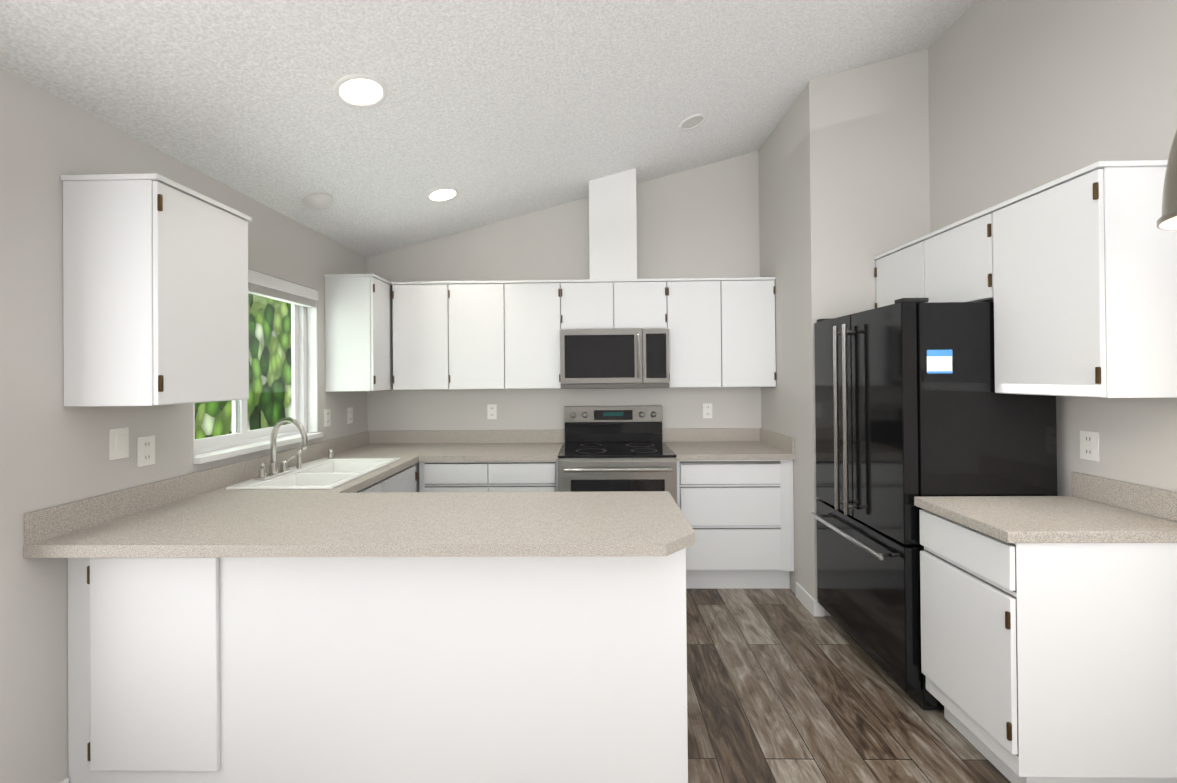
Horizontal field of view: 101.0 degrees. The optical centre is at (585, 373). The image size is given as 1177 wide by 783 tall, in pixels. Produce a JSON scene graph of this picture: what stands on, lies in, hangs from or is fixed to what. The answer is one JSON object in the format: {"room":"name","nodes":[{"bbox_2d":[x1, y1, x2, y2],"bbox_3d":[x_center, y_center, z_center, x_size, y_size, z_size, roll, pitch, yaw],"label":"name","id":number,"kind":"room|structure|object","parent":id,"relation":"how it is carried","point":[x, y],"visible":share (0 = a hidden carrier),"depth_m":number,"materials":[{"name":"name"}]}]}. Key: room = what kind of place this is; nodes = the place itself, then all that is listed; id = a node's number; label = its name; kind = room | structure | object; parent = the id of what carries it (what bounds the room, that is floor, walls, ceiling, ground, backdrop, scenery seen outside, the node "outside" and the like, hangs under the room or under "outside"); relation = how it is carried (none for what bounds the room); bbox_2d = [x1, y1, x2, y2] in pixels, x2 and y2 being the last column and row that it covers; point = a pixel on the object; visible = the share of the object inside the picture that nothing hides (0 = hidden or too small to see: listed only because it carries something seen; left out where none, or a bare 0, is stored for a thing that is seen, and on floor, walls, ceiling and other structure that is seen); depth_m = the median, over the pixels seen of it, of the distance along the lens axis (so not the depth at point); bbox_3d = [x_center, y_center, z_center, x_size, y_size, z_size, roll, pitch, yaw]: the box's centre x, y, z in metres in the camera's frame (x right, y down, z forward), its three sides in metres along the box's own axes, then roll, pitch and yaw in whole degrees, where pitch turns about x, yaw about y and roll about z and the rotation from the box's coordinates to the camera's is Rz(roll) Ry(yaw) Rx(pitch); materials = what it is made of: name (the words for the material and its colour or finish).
{"room":"kitchen","nodes":[
{"label":"kitchen","id":0,"kind":"room"},
{"bbox_2d":[0,68,367,782],"bbox_3d":[-1.842,-0.404,0.556,0.120,3.700,6.780,-1,0,1],"label":"wall","id":1,"kind":"structure","parent":0,"point":[54,450],"depth_m":1.60,"materials":[{"name":"grey paint"}]},
{"bbox_2d":[59,778,68,782],"bbox_3d":[-1.779,1.392,-0.546,0.014,0.095,4.355,-1,0,1],"label":"baseboard","id":2,"kind":"structure","parent":1,"relation":"attached to","point":[65,780],"depth_m":1.62,"materials":[{"name":"white"}]},
{"bbox_2d":[109,427,128,459],"bbox_3d":[-1.747,0.261,1.821,0.008,0.115,0.072,-1,0,1],"label":"light switch","id":3,"kind":"object","parent":1,"relation":"attached to","point":[118,443],"visible":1,"depth_m":1.82,"materials":[{"name":"white plastic"}]},
{"bbox_2d":[137,435,154,466],"bbox_3d":[-1.746,0.307,1.931,0.007,0.115,0.072,-1,0,1],"label":"outlet","id":4,"kind":"object","parent":1,"relation":"attached to","point":[146,451],"visible":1,"depth_m":1.93,"materials":[{"name":"white plastic"}]},
{"bbox_2d":[60,173,251,406],"bbox_3d":[-1.589,-0.279,1.849,0.332,0.778,0.451,-1,0,1],"label":"upper cabinet","id":5,"kind":"object","parent":1,"relation":"attached to","point":[155,289],"visible":1,"depth_m":1.63,"materials":[{"name":"white wood"}]},
{"bbox_2d":[195,294,307,454],"bbox_3d":[-1.831,-0.069,2.655,0.050,0.950,0.980,-1,0,1],"label":"window","id":6,"kind":"structure","parent":1,"relation":"in","point":[241,435],"depth_m":2.89,"materials":[{"name":"white"}]},
{"bbox_2d":[248,271,317,307],"bbox_3d":[-1.764,-0.479,2.655,0.062,0.104,0.952,-1,0,1],"label":"blind valance","id":7,"kind":"object","parent":6,"relation":"attached to","point":[268,287],"visible":0.62,"depth_m":2.76,"materials":[{"name":"white"}]},
{"bbox_2d":[193,269,322,463],"bbox_3d":[-1.756,-0.070,2.653,0.099,0.948,0.978,-1,0,1],"label":"window frame","id":8,"kind":"structure","parent":1,"relation":"attached to","point":[312,382],"depth_m":3.13,"materials":[{"name":"white wood"}]},
{"bbox_2d":[324,409,330,426],"bbox_3d":[-1.722,0.293,3.241,0.007,0.115,0.072,-1,0,1],"label":"outlet","id":9,"kind":"object","parent":1,"relation":"attached to","point":[327,417],"visible":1,"depth_m":3.23,"materials":[{"name":"white plastic"}]},
{"bbox_2d":[347,407,352,423],"bbox_3d":[-1.717,0.304,3.541,0.007,0.115,0.072,-1,0,1],"label":"outlet","id":10,"kind":"object","parent":1,"relation":"attached to","point":[349,415],"visible":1,"depth_m":3.53,"materials":[{"name":"white plastic"}]},
{"bbox_2d":[324,274,392,391],"bbox_3d":[-1.559,-0.271,3.516,0.332,0.778,0.606,-1,0,1],"label":"upper cabinet","id":11,"kind":"object","parent":1,"relation":"attached to","point":[358,332],"visible":0.94,"depth_m":3.22,"materials":[{"name":"white wood"}]},
{"bbox_2d":[0,0,976,257],"bbox_3d":[0.099,-1.484,0.526,4.020,1.137,6.780,-1,0,1],"label":"ceiling","id":12,"kind":"structure","parent":0,"point":[494,110],"depth_m":2.19,"materials":[{"name":"white paint"}]},
{"bbox_2d":[303,193,333,209],"bbox_3d":[-1.501,-0.959,2.738,0.156,0.049,0.156,-15,-1,1],"label":"dome ceiling light","id":13,"kind":"object","parent":12,"relation":"attached to","point":[319,201],"visible":0.98,"depth_m":2.70,"materials":[{"name":"grey glass"}]},
{"bbox_2d":[333,74,387,107],"bbox_3d":[-0.911,-1.145,1.973,0.206,0.008,0.206,-15,-1,1],"label":"recessed light","id":14,"kind":"object","parent":12,"relation":"in","point":[360,90],"visible":1,"depth_m":1.97,"materials":[{"name":"white glass"}]},
{"bbox_2d":[426,187,458,201],"bbox_3d":[-0.906,-1.136,3.083,0.206,0.008,0.206,-15,-1,1],"label":"recessed light","id":15,"kind":"object","parent":12,"relation":"in","point":[442,194],"visible":1,"depth_m":3.08,"materials":[{"name":"white"}]},
{"bbox_2d":[679,113,706,130],"bbox_3d":[0.664,-1.556,3.007,0.176,0.008,0.176,-15,-1,1],"label":"recessed light","id":16,"kind":"object","parent":12,"relation":"in","point":[692,122],"visible":1,"depth_m":3.00,"materials":[{"name":"white"}]},
{"bbox_2d":[1157,130,1176,230],"bbox_3d":[1.482,-1.077,1.079,0.290,1.432,0.290,-1,0,1],"label":"pendant lamp","id":17,"kind":"object","parent":12,"relation":"hanging from","point":[1167,220],"visible":1,"depth_m":1.14,"materials":[{"name":"silver metal"}]},
{"bbox_2d":[366,151,760,430],"bbox_3d":[-0.182,-0.403,3.857,3.080,3.700,0.120,-1,0,1],"label":"wall","id":18,"kind":"structure","parent":0,"point":[701,222],"depth_m":3.79,"materials":[{"name":"grey paint"}]},
{"bbox_2d":[391,281,450,389],"bbox_3d":[-1.186,-0.274,3.651,0.405,0.778,0.322,-1,0,1],"label":"upper cabinet","id":19,"kind":"object","parent":18,"relation":"attached to","point":[421,309],"depth_m":3.49,"materials":[{"name":"white wood"}]},
{"bbox_2d":[451,280,506,388],"bbox_3d":[-0.782,-0.277,3.644,0.404,0.778,0.322,-1,0,1],"label":"upper cabinet","id":20,"kind":"object","parent":18,"relation":"attached to","point":[500,334],"depth_m":3.48,"materials":[{"name":"white wood"}]},
{"bbox_2d":[487,404,496,418],"bbox_3d":[-0.732,0.297,3.798,0.072,0.115,0.007,-1,0,1],"label":"outlet","id":21,"kind":"object","parent":18,"relation":"attached to","point":[491,411],"visible":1,"depth_m":3.80,"materials":[{"name":"white plastic"}]},
{"bbox_2d":[507,280,562,388],"bbox_3d":[-0.377,-0.281,3.636,0.405,0.778,0.322,-1,0,1],"label":"upper cabinet","id":22,"kind":"object","parent":18,"relation":"attached to","point":[534,307],"depth_m":3.48,"materials":[{"name":"white wood"}]},
{"bbox_2d":[563,279,614,328],"bbox_3d":[0.013,-0.495,3.630,0.380,0.356,0.322,-1,0,1],"label":"upper cabinet","id":23,"kind":"object","parent":18,"relation":"attached to","point":[587,303],"depth_m":3.47,"materials":[{"name":"white wood"}]},
{"bbox_2d":[589,168,636,278],"bbox_3d":[0.198,-1.075,3.638,0.340,0.797,0.310,-1,0,1],"label":"chase","id":24,"kind":"object","parent":18,"relation":"attached to","point":[612,230],"visible":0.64,"depth_m":3.48,"materials":[{"name":"white paint"}]},
{"bbox_2d":[615,278,670,328],"bbox_3d":[0.393,-0.499,3.624,0.380,0.356,0.322,-1,0,1],"label":"upper cabinet","id":25,"kind":"object","parent":18,"relation":"attached to","point":[639,303],"depth_m":3.46,"materials":[{"name":"white wood"}]},
{"bbox_2d":[560,328,668,388],"bbox_3d":[0.205,-0.107,3.560,0.756,0.419,0.452,-1,0,1],"label":"microwave","id":26,"kind":"object","parent":25,"relation":"attached to","point":[614,358],"visible":1,"depth_m":3.37,"materials":[{"name":"silver metal"}]},
{"bbox_2d":[669,278,722,387],"bbox_3d":[0.777,-0.291,3.616,0.384,0.778,0.322,-1,0,1],"label":"upper cabinet","id":27,"kind":"object","parent":18,"relation":"attached to","point":[696,331],"depth_m":3.45,"materials":[{"name":"white wood"}]},
{"bbox_2d":[703,403,711,417],"bbox_3d":[0.948,0.287,3.768,0.072,0.115,0.007,-1,0,1],"label":"outlet","id":28,"kind":"object","parent":18,"relation":"attached to","point":[707,410],"visible":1,"depth_m":3.77,"materials":[{"name":"white plastic"}]},
{"bbox_2d":[723,277,775,386],"bbox_3d":[1.161,-0.294,3.609,0.384,0.778,0.322,-1,0,1],"label":"upper cabinet","id":29,"kind":"object","parent":18,"relation":"attached to","point":[749,356],"depth_m":3.45,"materials":[{"name":"white wood"}]},
{"bbox_2d":[759,48,929,615],"bbox_3d":[1.760,-0.422,3.377,0.820,3.700,1.010,-1,0,1],"label":"wall","id":30,"kind":"structure","parent":0,"point":[844,182],"depth_m":2.88,"materials":[{"name":"grey paint"}]},
{"bbox_2d":[796,582,824,616],"bbox_3d":[1.377,1.382,2.985,0.064,0.095,0.259,-1,0,1],"label":"baseboard","id":31,"kind":"structure","parent":30,"relation":"attached to","point":[810,603],"depth_m":2.92,"materials":[{"name":"white wood"}]},
{"bbox_2d":[686,589,1010,782],"bbox_3d":[0.124,1.478,0.511,4.020,0.100,6.780,-1,0,1],"label":"floor","id":32,"kind":"structure","parent":0,"point":[785,686],"depth_m":2.06,"materials":[{"name":"brown wood"}]},
{"bbox_2d":[68,557,219,782],"bbox_3d":[-1.482,1.012,1.883,0.523,0.876,0.531,-1,0,1],"label":"base cabinet","id":33,"kind":"object","parent":32,"relation":"on","point":[142,630],"depth_m":1.62,"materials":[{"name":"white wood"}]},
{"bbox_2d":[356,477,387,492],"bbox_3d":[-1.424,1.014,2.422,0.617,0.876,0.500,-1,0,1],"label":"base cabinet","id":34,"kind":"object","parent":32,"relation":"on","point":[381,486],"depth_m":2.62,"materials":[{"name":"white wood"}]},
{"bbox_2d":[388,462,418,491],"bbox_3d":[-1.415,1.016,2.921,0.617,0.876,0.499,-1,0,1],"label":"base cabinet","id":35,"kind":"object","parent":32,"relation":"on","point":[406,479],"depth_m":3.01,"materials":[{"name":"white wood"}]},
{"bbox_2d":[216,548,687,782],"bbox_3d":[-0.440,1.002,1.874,1.561,0.876,0.551,-1,0,1],"label":"panel","id":36,"kind":"object","parent":32,"relation":"on","point":[377,669],"depth_m":1.61,"materials":[{"name":"white wood"}]},
{"bbox_2d":[23,430,442,557],"bbox_3d":[-1.404,0.507,2.661,0.660,0.138,2.303,-1,0,1],"label":"countertop","id":37,"kind":"structure","parent":36,"relation":"on","point":[204,513],"depth_m":1.83,"materials":[{"name":"laminate"}]},
{"bbox_2d":[254,417,307,479],"bbox_3d":[-1.513,0.373,2.552,0.249,0.305,0.360,-1,0,1],"label":"faucet","id":38,"kind":"object","parent":37,"relation":"on","point":[273,471],"visible":1,"depth_m":2.49,"materials":[{"name":"silver metal"}]},
{"bbox_2d":[226,458,399,489],"bbox_3d":[-1.415,0.612,2.644,0.498,0.171,0.788,-1,0,1],"label":"double-bowl sink","id":39,"kind":"object","parent":37,"relation":"in","point":[332,473],"visible":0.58,"depth_m":2.63,"materials":[{"name":"white ceramic"}]},
{"bbox_2d":[327,449,333,458],"bbox_3d":[-1.642,0.513,3.128,0.042,0.059,0.042,-1,0,1],"label":"air gap cap","id":40,"kind":"object","parent":37,"relation":"on","point":[330,453],"visible":0.98,"depth_m":3.12,"materials":[{"name":"silver metal"}]},
{"bbox_2d":[235,488,694,556],"bbox_3d":[-0.363,0.544,1.827,1.450,0.038,0.675,-1,0,1],"label":"countertop","id":41,"kind":"structure","parent":36,"relation":"on","point":[349,523],"depth_m":1.66,"materials":[{"name":"laminate"}]},
{"bbox_2d":[419,461,558,491],"bbox_3d":[-0.632,1.012,3.482,0.919,0.875,0.627,-1,0,1],"label":"base cabinet","id":42,"kind":"object","parent":32,"relation":"on","point":[525,476],"visible":0.35,"depth_m":3.18,"materials":[{"name":"white wood"}]},
{"bbox_2d":[419,429,563,461],"bbox_3d":[-0.617,0.505,3.482,0.884,0.138,0.633,-1,0,1],"label":"countertop","id":43,"kind":"structure","parent":42,"relation":"on","point":[540,444],"depth_m":3.63,"materials":[{"name":"laminate"}]},
{"bbox_2d":[558,405,676,503],"bbox_3d":[0.211,0.844,3.399,0.756,1.195,0.761,-1,0,1],"label":"range","id":44,"kind":"object","parent":32,"relation":"on","point":[613,448],"visible":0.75,"depth_m":3.22,"materials":[{"name":"silver metal"}]},
{"bbox_2d":[676,460,793,588],"bbox_3d":[0.981,0.998,3.455,0.762,0.875,0.624,-1,0,1],"label":"base cabinet","id":45,"kind":"object","parent":32,"relation":"on","point":[738,515],"visible":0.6,"depth_m":3.15,"materials":[{"name":"white wood"}]},
{"bbox_2d":[663,428,794,460],"bbox_3d":[0.975,0.491,3.453,0.764,0.138,0.633,-1,0,1],"label":"countertop","id":46,"kind":"structure","parent":45,"relation":"on","point":[688,443],"depth_m":3.50,"materials":[{"name":"laminate"}]},
{"bbox_2d":[810,298,1057,709],"bbox_3d":[1.631,0.551,2.441,0.701,1.747,0.826,-1,0,1],"label":"refrigerator","id":47,"kind":"object","parent":32,"relation":"on","point":[910,404],"visible":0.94,"depth_m":2.06,"materials":[{"name":"black metal"}]},
{"bbox_2d":[919,510,1176,782],"bbox_3d":[1.703,0.983,1.788,0.657,0.875,0.445,-1,0,1],"label":"base cabinet","id":48,"kind":"object","parent":32,"relation":"on","point":[1048,662],"visible":0.81,"depth_m":1.57,"materials":[{"name":"white wood"}]},
{"bbox_2d":[914,472,1176,542],"bbox_3d":[1.695,0.476,1.788,0.663,0.138,0.460,-1,0,1],"label":"countertop","id":49,"kind":"structure","parent":48,"relation":"on","point":[1094,509],"depth_m":1.73,"materials":[{"name":"laminate"}]},
{"bbox_2d":[928,0,1176,495],"bbox_3d":[2.048,-0.441,-0.019,0.120,3.700,5.770,-1,0,1],"label":"wall","id":50,"kind":"structure","parent":0,"point":[1025,96],"depth_m":2.05,"materials":[{"name":"grey paint"}]},
{"bbox_2d":[874,239,917,307],"bbox_3d":[1.873,-0.505,2.658,0.322,0.378,0.420,-1,0,1],"label":"upper cabinet","id":51,"kind":"object","parent":50,"relation":"attached to","point":[896,269],"depth_m":2.67,"materials":[{"name":"white wood"}]},
{"bbox_2d":[918,210,985,302],"bbox_3d":[1.865,-0.507,2.238,0.322,0.378,0.420,-1,0,1],"label":"upper cabinet","id":52,"kind":"object","parent":50,"relation":"attached to","point":[952,257],"depth_m":2.24,"materials":[{"name":"white wood"}]},
{"bbox_2d":[986,160,1176,397],"bbox_3d":[1.859,-0.309,1.811,0.322,0.778,0.433,-1,0,1],"label":"upper cabinet","id":53,"kind":"object","parent":50,"relation":"attached to","point":[1072,276],"depth_m":1.64,"materials":[{"name":"white wood"}]},
{"bbox_2d":[1080,430,1098,461],"bbox_3d":[2.025,0.289,1.953,0.007,0.115,0.072,-1,0,1],"label":"outlet","id":54,"kind":"object","parent":50,"relation":"attached to","point":[1089,445],"visible":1,"depth_m":1.95,"materials":[{"name":"white plastic"}]},
{"label":"outside","id":55,"kind":"structure","parent":0,"visible":0},
{"bbox_2d":[195,293,291,438],"bbox_3d":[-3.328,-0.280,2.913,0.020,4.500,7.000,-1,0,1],"label":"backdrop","id":56,"kind":"structure","parent":55,"point":[262,303],"depth_m":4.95,"materials":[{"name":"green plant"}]}
]}

